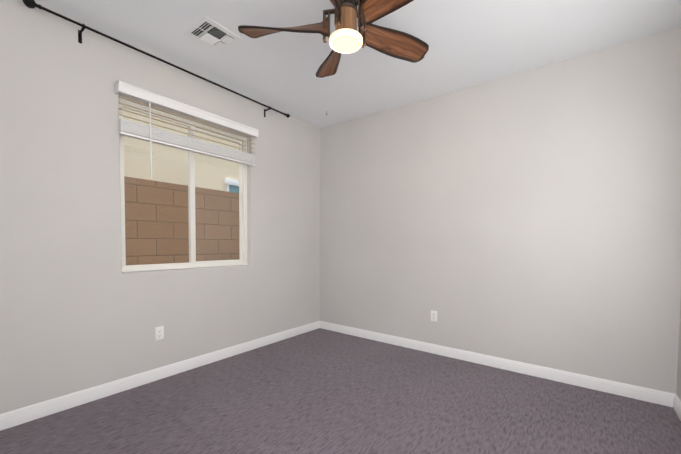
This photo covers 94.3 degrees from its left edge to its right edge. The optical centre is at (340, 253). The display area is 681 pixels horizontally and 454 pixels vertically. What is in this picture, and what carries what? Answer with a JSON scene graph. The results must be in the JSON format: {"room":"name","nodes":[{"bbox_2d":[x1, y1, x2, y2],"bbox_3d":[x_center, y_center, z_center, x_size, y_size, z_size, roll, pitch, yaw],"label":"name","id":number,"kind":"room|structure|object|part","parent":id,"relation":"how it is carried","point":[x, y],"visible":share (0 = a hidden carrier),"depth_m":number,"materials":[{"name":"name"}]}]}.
{"room":"empty bedroom","nodes":[
{"label":"empty bedroom","id":0,"kind":"room"},
{"bbox_2d":[0,0,319,413],"bbox_3d":[-1.504,-0.293,2.882,0.160,2.740,3.820,2,3,37],"label":"wall","id":1,"kind":"structure","parent":0,"point":[80,310],"depth_m":2.36,"materials":[{"name":"beige paint"}]},
{"bbox_2d":[22,0,289,117],"bbox_3d":[-1.306,-1.571,2.858,0.116,0.116,2.244,2,3,37],"label":"curtain rod","id":2,"kind":"object","parent":1,"relation":"attached to","point":[31,4],"visible":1,"depth_m":2.35,"materials":[{"name":"black metal"}]},
{"bbox_2d":[155,326,163,340],"bbox_3d":[-1.559,0.685,2.717,0.006,0.115,0.070,2,3,37],"label":"outlet","id":3,"kind":"object","parent":1,"relation":"attached to","point":[157,333],"visible":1,"depth_m":2.71,"materials":[{"name":"white plastic"}]},
{"bbox_2d":[0,321,319,430],"bbox_3d":[-1.395,1.027,2.939,0.016,0.099,3.660,2,3,37],"label":"baseboard","id":4,"kind":"structure","parent":1,"relation":"attached to","point":[13,418],"depth_m":2.54,"materials":[{"name":"white wood"}]},
{"bbox_2d":[119,98,247,271],"bbox_3d":[-1.433,-0.558,3.021,0.082,1.388,1.228,2,3,37],"label":"window","id":5,"kind":"structure","parent":1,"relation":"in","point":[194,263],"depth_m":3.00,"materials":[{"name":"white plastic"}]},
{"bbox_3d":[-1.598,-0.551,2.790,0.006,1.300,0.572,2,3,37],"label":"sliding window pane","id":6,"kind":"part","parent":5,"relation":"part of","materials":[{"name":"clear glass"}]},
{"bbox_2d":[115,80,258,178],"bbox_3d":[-1.304,-0.968,2.910,0.088,0.695,1.290,2,3,37],"label":"window blind","id":7,"kind":"object","parent":5,"relation":"attached to","point":[134,130],"visible":1,"depth_m":2.75,"materials":[{"name":"white plastic"}]},
{"bbox_3d":[-1.271,-0.565,3.262,0.006,1.300,0.560,2,3,37],"label":"fixed window pane","id":8,"kind":"part","parent":5,"relation":"part of","materials":[{"name":"clear glass"}]},
{"bbox_2d":[0,328,680,453],"bbox_3d":[-0.027,1.148,1.902,3.775,0.050,3.980,2,3,37],"label":"floor","id":9,"kind":"structure","parent":0,"point":[320,391],"depth_m":2.20,"materials":[{"name":"carpet"}]},
{"bbox_2d":[34,0,680,128],"bbox_3d":[-0.007,-1.675,1.802,3.775,0.120,3.980,2,3,37],"label":"ceiling","id":10,"kind":"structure","parent":0,"point":[472,42],"depth_m":2.43,"materials":[{"name":"white paint"}]},
{"bbox_2d":[185,17,240,51],"bbox_3d":[-0.960,-1.637,2.377,0.300,0.010,0.284,2,3,37],"label":"ceiling vent","id":11,"kind":"object","parent":10,"relation":"in","point":[210,33],"visible":1,"depth_m":2.36,"materials":[{"name":"white metal"}]},
{"bbox_2d":[238,0,428,77],"bbox_3d":[0.058,-1.409,1.788,1.240,0.410,1.259,2,3,37],"label":"ceiling fan","id":12,"kind":"object","parent":10,"relation":"hanging from","point":[345,37],"visible":1,"depth_m":1.84,"materials":[{"name":"brown wood"}]},
{"bbox_3d":[-0.339,-1.328,1.887,0.552,0.120,0.156,1,2,11],"label":"blade","id":13,"kind":"part","parent":12,"relation":"part of","materials":[{"name":"brown wood"}]},
{"bbox_3d":[-0.058,-1.336,2.181,0.156,0.120,0.552,0,2,-14],"label":"blade","id":14,"kind":"part","parent":12,"relation":"part of","materials":[{"name":"brown wood"}]},
{"bbox_3d":[-0.117,-1.311,1.467,0.156,0.120,0.552,1,2,23],"label":"blade","id":15,"kind":"part","parent":12,"relation":"part of","materials":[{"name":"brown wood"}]},
{"bbox_2d":[333,36,357,51],"bbox_3d":[0.031,-1.206,1.818,0.144,0.001,0.144,2,3,37],"label":"diffuser","id":16,"kind":"object","parent":12,"relation":"attached to","point":[340,43],"depth_m":1.81,"materials":[{"name":"white glass"}]},
{"bbox_3d":[0.317,-1.312,1.565,0.552,0.120,0.156,2,3,41],"label":"blade","id":17,"kind":"part","parent":12,"relation":"part of","materials":[{"name":"brown wood"}]},
{"bbox_3d":[0.350,-1.327,2.019,0.552,0.120,0.156,-1,2,-33],"label":"blade","id":18,"kind":"part","parent":12,"relation":"part of","materials":[{"name":"brown wood"}]},
{"bbox_2d":[319,27,680,393],"bbox_3d":[1.139,-0.292,3.372,3.775,2.740,0.160,2,3,37],"label":"wall","id":19,"kind":"structure","parent":0,"point":[532,216],"depth_m":2.85,"materials":[{"name":"beige paint"}]},
{"bbox_2d":[431,310,436,321],"bbox_3d":[1.006,0.672,3.399,0.070,0.115,0.006,2,3,37],"label":"outlet","id":20,"kind":"object","parent":19,"relation":"attached to","point":[435,316],"visible":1,"depth_m":3.39,"materials":[{"name":"white plastic"}]},
{"bbox_2d":[320,321,674,406],"bbox_3d":[1.077,1.030,3.349,3.455,0.099,0.016,2,3,37],"label":"baseboard","id":21,"kind":"structure","parent":19,"relation":"attached to","point":[631,391],"depth_m":2.89,"materials":[{"name":"white wood"}]},
{"bbox_2d":[676,300,680,400],"bbox_3d":[1.373,-0.195,0.696,0.160,2.740,3.820,2,3,37],"label":"wall","id":22,"kind":"structure","parent":0,"point":[678,390],"depth_m":2.27,"materials":[{"name":"beige paint"}]},
{"bbox_2d":[673,394,680,420],"bbox_3d":[1.343,1.120,0.860,0.016,0.099,3.660,2,3,37],"label":"baseboard","id":23,"kind":"structure","parent":22,"relation":"attached to","point":[676,404],"depth_m":2.23,"materials":[{"name":"white wood"}]},
{"label":"outside","id":24,"kind":"structure","parent":0,"visible":0},
{"bbox_3d":[-3.655,1.225,5.080,5.840,0.120,15.000,2,3,37],"label":"ground","id":25,"kind":"structure","parent":24,"visible":0},
{"bbox_2d":[123,108,238,190],"bbox_3d":[-3.674,-1.225,5.020,0.250,4.780,17.000,2,3,37],"label":"stucco house","id":26,"kind":"structure","parent":25,"relation":"on","point":[140,160],"depth_m":5.65,"materials":[{"name":"beige paint"}]},
{"bbox_2d":[225,178,238,192],"bbox_3d":[-2.117,-1.091,6.831,0.045,0.945,0.840,2,3,37],"label":"window","id":27,"kind":"structure","parent":26,"relation":"attached to","point":[231,187],"depth_m":6.63,"materials":[{"name":"white"}]},
{"bbox_3d":[-2.132,-1.032,6.844,0.008,0.825,0.680,2,3,37],"label":"glass","id":28,"kind":"part","parent":27,"relation":"part of","materials":[{"name":"teal"}]},
{"bbox_2d":[124,176,238,264],"bbox_3d":[-2.207,0.172,3.946,0.200,2.085,15.000,2,3,37],"label":"fence","id":29,"kind":"object","parent":25,"relation":"on","point":[144,260],"depth_m":3.94,"materials":[{"name":"brown brick"}]}
]}

